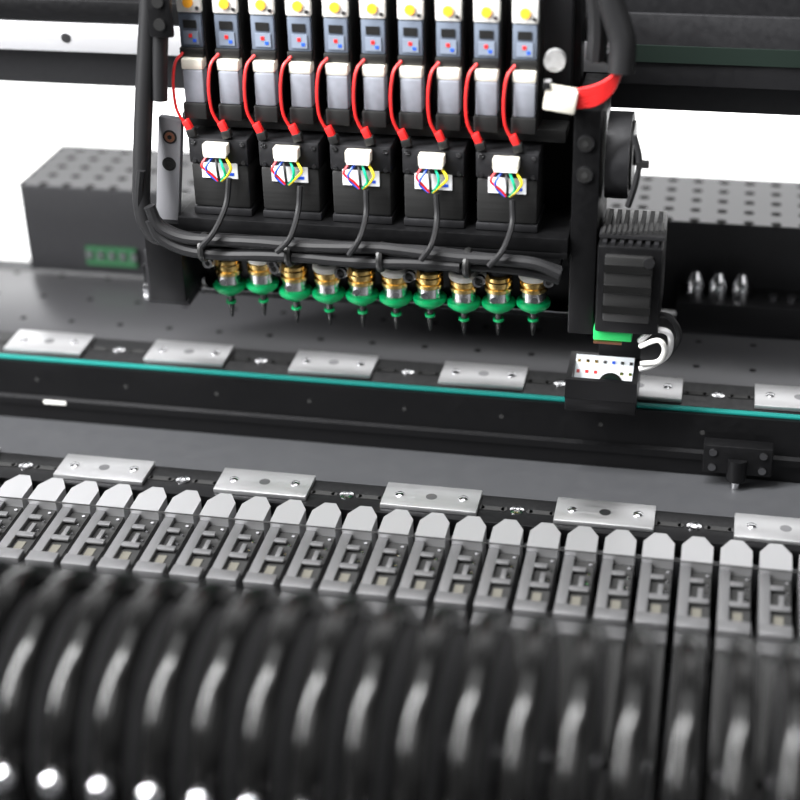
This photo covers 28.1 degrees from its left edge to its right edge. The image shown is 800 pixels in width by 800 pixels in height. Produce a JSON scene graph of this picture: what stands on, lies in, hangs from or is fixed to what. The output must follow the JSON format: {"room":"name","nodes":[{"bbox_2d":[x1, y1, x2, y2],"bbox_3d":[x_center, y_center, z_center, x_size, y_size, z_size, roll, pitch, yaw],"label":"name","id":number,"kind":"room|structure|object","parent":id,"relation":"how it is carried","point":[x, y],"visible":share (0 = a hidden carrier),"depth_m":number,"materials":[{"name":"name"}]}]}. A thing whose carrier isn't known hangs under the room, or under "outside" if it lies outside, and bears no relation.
{"room":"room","nodes":[
{"label":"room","id":0,"kind":"room"},
{"bbox_2d":[0,81,799,259],"bbox_3d":[0.291,-1.193,1.808,4.400,2.800,0.120,5,30,11],"label":"background","id":1,"kind":"structure","parent":0,"point":[36,119],"depth_m":2.33,"materials":[{"name":"white paint"}]},
{"bbox_3d":[-0.085,1.036,0.747,4.400,0.050,4.220,5,30,11],"label":"floor","id":2,"kind":"structure","parent":0,"visible":0},
{"bbox_2d":[0,258,799,799],"bbox_3d":[-0.028,0.471,0.812,1.240,0.872,0.635,5,30,11],"label":"machine","id":3,"kind":"object","parent":2,"relation":"on","point":[501,477],"visible":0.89,"depth_m":0.70,"materials":[{"name":"grey metal"}]},
{"bbox_2d":[0,475,32,541],"bbox_3d":[-0.183,0.081,0.592,0.012,0.132,0.217,5,30,11],"label":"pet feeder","id":4,"kind":"object","parent":3,"relation":"attached to","point":[20,486],"visible":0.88,"depth_m":0.67,"materials":[{"name":"metal"}]},
{"bbox_2d":[0,478,65,566],"bbox_3d":[-0.168,0.082,0.589,0.012,0.132,0.217,5,30,11],"label":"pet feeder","id":5,"kind":"object","parent":3,"relation":"attached to","point":[22,537],"visible":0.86,"depth_m":0.66,"materials":[{"name":"metal"}]},
{"bbox_2d":[25,481,99,570],"bbox_3d":[-0.153,0.083,0.586,0.012,0.132,0.217,5,30,11],"label":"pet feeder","id":6,"kind":"object","parent":3,"relation":"attached to","point":[68,524],"visible":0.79,"depth_m":0.66,"materials":[{"name":"metal"}]},
{"bbox_2d":[0,487,167,580],"bbox_3d":[-0.124,0.086,0.581,0.012,0.132,0.217,5,30,11],"label":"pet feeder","id":7,"kind":"object","parent":3,"relation":"attached to","point":[127,548],"visible":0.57,"depth_m":0.65,"materials":[{"name":"metal"}]},
{"bbox_2d":[61,484,133,571],"bbox_3d":[-0.139,0.084,0.583,0.012,0.132,0.217,5,30,11],"label":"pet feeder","id":8,"kind":"object","parent":3,"relation":"attached to","point":[99,533],"visible":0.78,"depth_m":0.66,"materials":[{"name":"metal"}]},
{"bbox_2d":[0,490,201,799],"bbox_3d":[-0.109,0.087,0.578,0.012,0.132,0.217,5,30,11],"label":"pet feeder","id":9,"kind":"object","parent":3,"relation":"attached to","point":[21,586],"visible":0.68,"depth_m":0.52,"materials":[{"name":"metal"}]},
{"bbox_2d":[0,493,236,799],"bbox_3d":[-0.095,0.088,0.575,0.012,0.132,0.217,5,30,11],"label":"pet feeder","id":10,"kind":"object","parent":3,"relation":"attached to","point":[26,694],"visible":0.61,"depth_m":0.48,"materials":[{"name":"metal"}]},
{"bbox_2d":[40,496,270,799],"bbox_3d":[-0.080,0.089,0.572,0.012,0.132,0.217,5,30,11],"label":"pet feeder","id":11,"kind":"object","parent":3,"relation":"attached to","point":[85,653],"visible":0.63,"depth_m":0.48,"materials":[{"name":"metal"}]},
{"bbox_2d":[88,499,306,799],"bbox_3d":[-0.065,0.090,0.570,0.012,0.132,0.217,5,30,11],"label":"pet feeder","id":12,"kind":"object","parent":3,"relation":"attached to","point":[142,632],"visible":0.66,"depth_m":0.48,"materials":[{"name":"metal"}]},
{"bbox_2d":[138,503,341,799],"bbox_3d":[-0.050,0.091,0.567,0.012,0.132,0.217,5,30,11],"label":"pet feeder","id":13,"kind":"object","parent":3,"relation":"attached to","point":[187,646],"visible":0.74,"depth_m":0.48,"materials":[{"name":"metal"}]},
{"bbox_2d":[187,506,377,799],"bbox_3d":[-0.036,0.092,0.564,0.012,0.132,0.217,5,30,11],"label":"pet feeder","id":14,"kind":"object","parent":3,"relation":"attached to","point":[222,710],"visible":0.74,"depth_m":0.48,"materials":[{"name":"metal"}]},
{"bbox_2d":[240,509,414,799],"bbox_3d":[-0.021,0.094,0.561,0.012,0.132,0.217,5,30,11],"label":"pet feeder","id":15,"kind":"object","parent":3,"relation":"attached to","point":[281,671],"visible":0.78,"depth_m":0.47,"materials":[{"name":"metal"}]},
{"bbox_2d":[291,512,451,799],"bbox_3d":[-0.006,0.095,0.558,0.012,0.132,0.217,5,30,11],"label":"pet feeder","id":16,"kind":"object","parent":3,"relation":"attached to","point":[337,653],"visible":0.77,"depth_m":0.47,"materials":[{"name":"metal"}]},
{"bbox_2d":[0,269,799,386],"bbox_3d":[0.003,-0.022,0.770,0.680,0.028,0.072,5,30,11],"label":"deck plate","id":17,"kind":"object","parent":3,"relation":"attached to","point":[104,307],"depth_m":0.76,"materials":[{"name":"grey metal"}]},
{"bbox_2d":[0,330,799,489],"bbox_3d":[0.006,0.004,0.718,0.709,0.033,0.040,5,30,11],"label":"track","id":18,"kind":"object","parent":3,"relation":"on","point":[738,434],"visible":0.93,"depth_m":0.71,"materials":[{"name":"black metal"}]},
{"bbox_2d":[0,448,799,572],"bbox_3d":[-0.009,0.048,0.662,0.720,0.012,0.041,5,30,11],"label":"bar","id":19,"kind":"object","parent":3,"relation":"on","point":[604,517],"visible":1,"depth_m":0.66,"materials":[{"name":"black metal"}]},
{"bbox_2d":[18,145,799,310],"bbox_3d":[0.090,-0.080,0.793,0.566,0.047,0.061,5,30,11],"label":"housing","id":20,"kind":"object","parent":3,"relation":"on","point":[78,212],"visible":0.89,"depth_m":0.79,"materials":[{"name":"black metal"}]},
{"bbox_2d":[342,516,487,799],"bbox_3d":[0.008,0.096,0.556,0.012,0.132,0.217,5,30,11],"label":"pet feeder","id":21,"kind":"object","parent":3,"relation":"attached to","point":[376,714],"visible":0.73,"depth_m":0.47,"materials":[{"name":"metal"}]},
{"bbox_2d":[394,519,524,799],"bbox_3d":[0.023,0.097,0.553,0.012,0.132,0.217,5,30,11],"label":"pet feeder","id":22,"kind":"object","parent":3,"relation":"attached to","point":[431,699],"visible":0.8,"depth_m":0.47,"materials":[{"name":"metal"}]},
{"bbox_2d":[447,522,561,799],"bbox_3d":[0.038,0.098,0.550,0.012,0.132,0.217,5,30,11],"label":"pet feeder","id":23,"kind":"object","parent":3,"relation":"attached to","point":[488,675],"visible":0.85,"depth_m":0.47,"materials":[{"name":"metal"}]},
{"bbox_2d":[500,526,598,799],"bbox_3d":[0.052,0.099,0.547,0.012,0.132,0.217,5,30,11],"label":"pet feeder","id":24,"kind":"object","parent":3,"relation":"attached to","point":[531,753],"visible":0.9,"depth_m":0.48,"materials":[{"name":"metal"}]},
{"bbox_2d":[555,529,636,799],"bbox_3d":[0.067,0.101,0.544,0.012,0.132,0.217,5,30,11],"label":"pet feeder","id":25,"kind":"object","parent":3,"relation":"attached to","point":[588,728],"visible":0.97,"depth_m":0.48,"materials":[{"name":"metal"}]},
{"bbox_2d":[609,533,674,799],"bbox_3d":[0.082,0.102,0.542,0.012,0.132,0.217,5,30,11],"label":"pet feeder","id":26,"kind":"object","parent":3,"relation":"attached to","point":[638,723],"visible":1,"depth_m":0.47,"materials":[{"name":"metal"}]},
{"bbox_2d":[660,536,713,799],"bbox_3d":[0.097,0.103,0.539,0.012,0.132,0.217,5,30,11],"label":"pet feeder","id":27,"kind":"object","parent":3,"relation":"attached to","point":[684,729],"visible":1,"depth_m":0.46,"materials":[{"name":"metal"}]},
{"bbox_2d":[703,540,759,799],"bbox_3d":[0.111,0.104,0.536,0.012,0.132,0.217,5,30,11],"label":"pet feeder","id":28,"kind":"object","parent":3,"relation":"attached to","point":[734,677],"visible":1,"depth_m":0.48,"materials":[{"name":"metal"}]},
{"bbox_2d":[675,269,799,339],"bbox_3d":[0.167,-0.046,0.749,0.074,0.028,0.020,5,30,11],"label":"station","id":29,"kind":"object","parent":3,"relation":"on","point":[738,309],"visible":0.97,"depth_m":0.74,"materials":[{"name":"black metal"}]},
{"bbox_2d":[751,543,799,799],"bbox_3d":[0.126,0.105,0.533,0.012,0.132,0.217,5,30,11],"label":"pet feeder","id":30,"kind":"object","parent":3,"relation":"attached to","point":[778,746],"visible":0.98,"depth_m":0.52,"materials":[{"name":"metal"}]},
{"bbox_2d":[791,555,799,640],"bbox_3d":[0.141,0.106,0.531,0.012,0.132,0.217,5,30,11],"label":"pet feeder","id":31,"kind":"object","parent":3,"relation":"attached to","point":[795,613],"visible":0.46,"depth_m":0.61,"materials":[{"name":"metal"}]},
{"bbox_3d":[-0.413,-0.121,0.850,0.080,0.143,0.095,5,30,11],"label":"tower","id":32,"kind":"object","parent":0,"visible":0},
{"bbox_2d":[0,0,799,115],"bbox_3d":[0.003,-0.193,0.701,0.920,0.109,0.095,5,30,11],"label":"gantry","id":33,"kind":"object","parent":32,"relation":"on","point":[728,56],"visible":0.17,"depth_m":0.67,"materials":[{"name":"black metal"}]},
{"bbox_2d":[142,0,610,333],"bbox_3d":[-0.016,-0.102,0.671,0.203,0.142,0.050,5,30,11],"label":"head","id":34,"kind":"object","parent":33,"relation":"attached to","point":[567,236],"visible":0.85,"depth_m":0.66},
{"bbox_2d":[172,0,220,137],"bbox_3d":[-0.084,-0.143,0.651,0.013,0.068,0.024,5,30,11],"label":"valve","id":35,"kind":"object","parent":34,"relation":"attached to","point":[196,17],"visible":0.98,"depth_m":0.65,"materials":[{"name":"silver plastic"}]},
{"bbox_2d":[202,260,245,316],"bbox_3d":[-0.076,-0.053,0.707,0.017,0.036,0.015,5,30,11],"label":"suction nozzle","id":36,"kind":"object","parent":34,"relation":"attached to","point":[229,281],"visible":0.76,"depth_m":0.70,"materials":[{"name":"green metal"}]},
{"bbox_2d":[188,126,263,248],"bbox_3d":[-0.074,-0.090,0.669,0.025,0.041,0.045,5,30,11],"label":"motor","id":37,"kind":"object","parent":34,"relation":"attached to","point":[227,173],"visible":0.96,"depth_m":0.66,"materials":[{"name":"black plastic"}]},
{"bbox_2d":[207,0,255,138],"bbox_3d":[-0.069,-0.142,0.648,0.013,0.068,0.024,5,30,11],"label":"valve","id":38,"kind":"object","parent":34,"relation":"attached to","point":[232,19],"visible":0.99,"depth_m":0.64,"materials":[{"name":"silver plastic"}]},
{"bbox_2d":[246,261,278,315],"bbox_3d":[-0.060,-0.053,0.703,0.017,0.036,0.015,5,30,11],"label":"suction nozzle","id":39,"kind":"object","parent":34,"relation":"attached to","point":[260,281],"visible":0.65,"depth_m":0.70,"materials":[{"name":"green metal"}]},
{"bbox_2d":[243,0,290,140],"bbox_3d":[-0.055,-0.141,0.645,0.013,0.068,0.024,5,30,11],"label":"valve","id":40,"kind":"object","parent":34,"relation":"attached to","point":[269,51],"visible":1,"depth_m":0.64,"materials":[{"name":"silver plastic"}]},
{"bbox_2d":[269,262,311,322],"bbox_3d":[-0.047,-0.050,0.702,0.017,0.036,0.015,5,30,11],"label":"suction nozzle","id":41,"kind":"object","parent":34,"relation":"attached to","point":[295,288],"visible":0.86,"depth_m":0.70,"materials":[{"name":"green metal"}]},
{"bbox_2d":[258,129,333,253],"bbox_3d":[-0.045,-0.088,0.663,0.025,0.041,0.045,5,30,11],"label":"motor","id":42,"kind":"object","parent":34,"relation":"attached to","point":[297,179],"visible":0.98,"depth_m":0.66,"materials":[{"name":"black plastic"}]},
{"bbox_2d":[279,0,325,142],"bbox_3d":[-0.040,-0.140,0.642,0.013,0.068,0.024,5,30,11],"label":"valve","id":43,"kind":"object","parent":34,"relation":"attached to","point":[305,54],"visible":1,"depth_m":0.64,"materials":[{"name":"silver plastic"}]},
{"bbox_2d":[312,264,345,324],"bbox_3d":[-0.030,-0.049,0.699,0.017,0.036,0.015,5,30,11],"label":"suction nozzle","id":44,"kind":"object","parent":34,"relation":"attached to","point":[328,290],"visible":0.87,"depth_m":0.69,"materials":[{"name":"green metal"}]},
{"bbox_2d":[315,0,361,143],"bbox_3d":[-0.025,-0.139,0.639,0.013,0.068,0.024,5,30,11],"label":"valve","id":45,"kind":"object","parent":34,"relation":"attached to","point":[341,24],"visible":1,"depth_m":0.64,"materials":[{"name":"silver plastic"}]},
{"bbox_2d":[336,267,378,326],"bbox_3d":[-0.018,-0.048,0.697,0.017,0.036,0.015,5,30,11],"label":"suction nozzle","id":46,"kind":"object","parent":34,"relation":"attached to","point":[362,291],"visible":0.88,"depth_m":0.69,"materials":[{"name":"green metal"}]},
{"bbox_2d":[330,132,403,256],"bbox_3d":[-0.015,-0.086,0.658,0.025,0.040,0.045,5,30,11],"label":"motor","id":47,"kind":"object","parent":34,"relation":"attached to","point":[367,180],"visible":0.98,"depth_m":0.65,"materials":[{"name":"black"}]},
{"bbox_2d":[352,0,396,145],"bbox_3d":[-0.011,-0.137,0.637,0.013,0.068,0.024,5,30,11],"label":"valve","id":48,"kind":"object","parent":34,"relation":"attached to","point":[378,56],"visible":1,"depth_m":0.63,"materials":[{"name":"silver plastic"}]},
{"bbox_2d":[132,0,635,284],"bbox_3d":[-0.011,-0.112,0.636,0.204,0.130,0.030,5,30,11],"label":"harness","id":49,"kind":"object","parent":34,"relation":"attached to","point":[610,23],"visible":1,"depth_m":0.65,"materials":[{"name":"black"}]},
{"bbox_2d":[379,269,412,329],"bbox_3d":[-0.001,-0.047,0.693,0.017,0.036,0.015,5,30,11],"label":"suction nozzle","id":50,"kind":"object","parent":34,"relation":"attached to","point":[395,294],"visible":0.84,"depth_m":0.69,"materials":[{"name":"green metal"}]},
{"bbox_2d":[389,0,432,147],"bbox_3d":[0.004,-0.136,0.634,0.013,0.068,0.024,5,30,11],"label":"valve","id":51,"kind":"object","parent":34,"relation":"attached to","point":[414,17],"visible":1,"depth_m":0.63,"materials":[{"name":"silver plastic"}]},
{"bbox_2d":[406,270,446,330],"bbox_3d":[0.012,-0.046,0.691,0.017,0.036,0.015,5,30,11],"label":"suction nozzle","id":52,"kind":"object","parent":34,"relation":"attached to","point":[429,295],"visible":0.88,"depth_m":0.69,"materials":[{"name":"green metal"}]},
{"bbox_2d":[402,136,473,261],"bbox_3d":[0.014,-0.084,0.652,0.025,0.041,0.045,5,30,11],"label":"motor","id":53,"kind":"object","parent":34,"relation":"attached to","point":[438,184],"visible":0.99,"depth_m":0.65,"materials":[{"name":"black"}]},
{"bbox_2d":[426,0,468,149],"bbox_3d":[0.019,-0.135,0.631,0.013,0.068,0.024,5,30,11],"label":"valve","id":54,"kind":"object","parent":34,"relation":"attached to","point":[451,16],"visible":1,"depth_m":0.63,"materials":[{"name":"silver plastic"}]},
{"bbox_2d":[447,271,482,334],"bbox_3d":[0.028,-0.044,0.688,0.017,0.036,0.015,5,30,11],"label":"suction nozzle","id":55,"kind":"object","parent":34,"relation":"attached to","point":[463,299],"visible":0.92,"depth_m":0.68,"materials":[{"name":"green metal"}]},
{"bbox_2d":[464,0,506,151],"bbox_3d":[0.034,-0.134,0.628,0.013,0.068,0.024,5,30,11],"label":"valve","id":56,"kind":"object","parent":34,"relation":"attached to","point":[490,16],"visible":1,"depth_m":0.62,"materials":[{"name":"silver plastic"}]},
{"bbox_2d":[475,272,515,335],"bbox_3d":[0.041,-0.044,0.685,0.017,0.036,0.015,5,30,11],"label":"suction nozzle","id":57,"kind":"object","parent":34,"relation":"attached to","point":[498,287],"visible":0.93,"depth_m":0.68,"materials":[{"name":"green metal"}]},
{"bbox_2d":[476,139,545,267],"bbox_3d":[0.043,-0.081,0.647,0.025,0.042,0.045,5,30,11],"label":"motor","id":58,"kind":"object","parent":34,"relation":"attached to","point":[510,185],"visible":0.99,"depth_m":0.64,"materials":[{"name":"black"}]},
{"bbox_2d":[502,0,544,152],"bbox_3d":[0.048,-0.133,0.626,0.013,0.068,0.024,5,30,11],"label":"valve","id":59,"kind":"object","parent":34,"relation":"attached to","point":[528,16],"visible":1,"depth_m":0.62,"materials":[{"name":"silver plastic"}]},
{"bbox_2d":[516,276,553,334],"bbox_3d":[0.058,-0.044,0.681,0.017,0.036,0.015,5,30,11],"label":"suction nozzle","id":60,"kind":"object","parent":34,"relation":"attached to","point":[533,299],"visible":0.73,"depth_m":0.68,"materials":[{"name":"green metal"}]},
{"bbox_2d":[564,110,681,414],"bbox_3d":[0.095,-0.056,0.660,0.047,0.124,0.049,5,30,11],"label":"camera","id":61,"kind":"object","parent":34,"relation":"attached to","point":[631,257],"depth_m":0.65,"materials":[{"name":"black plastic"}]}
]}

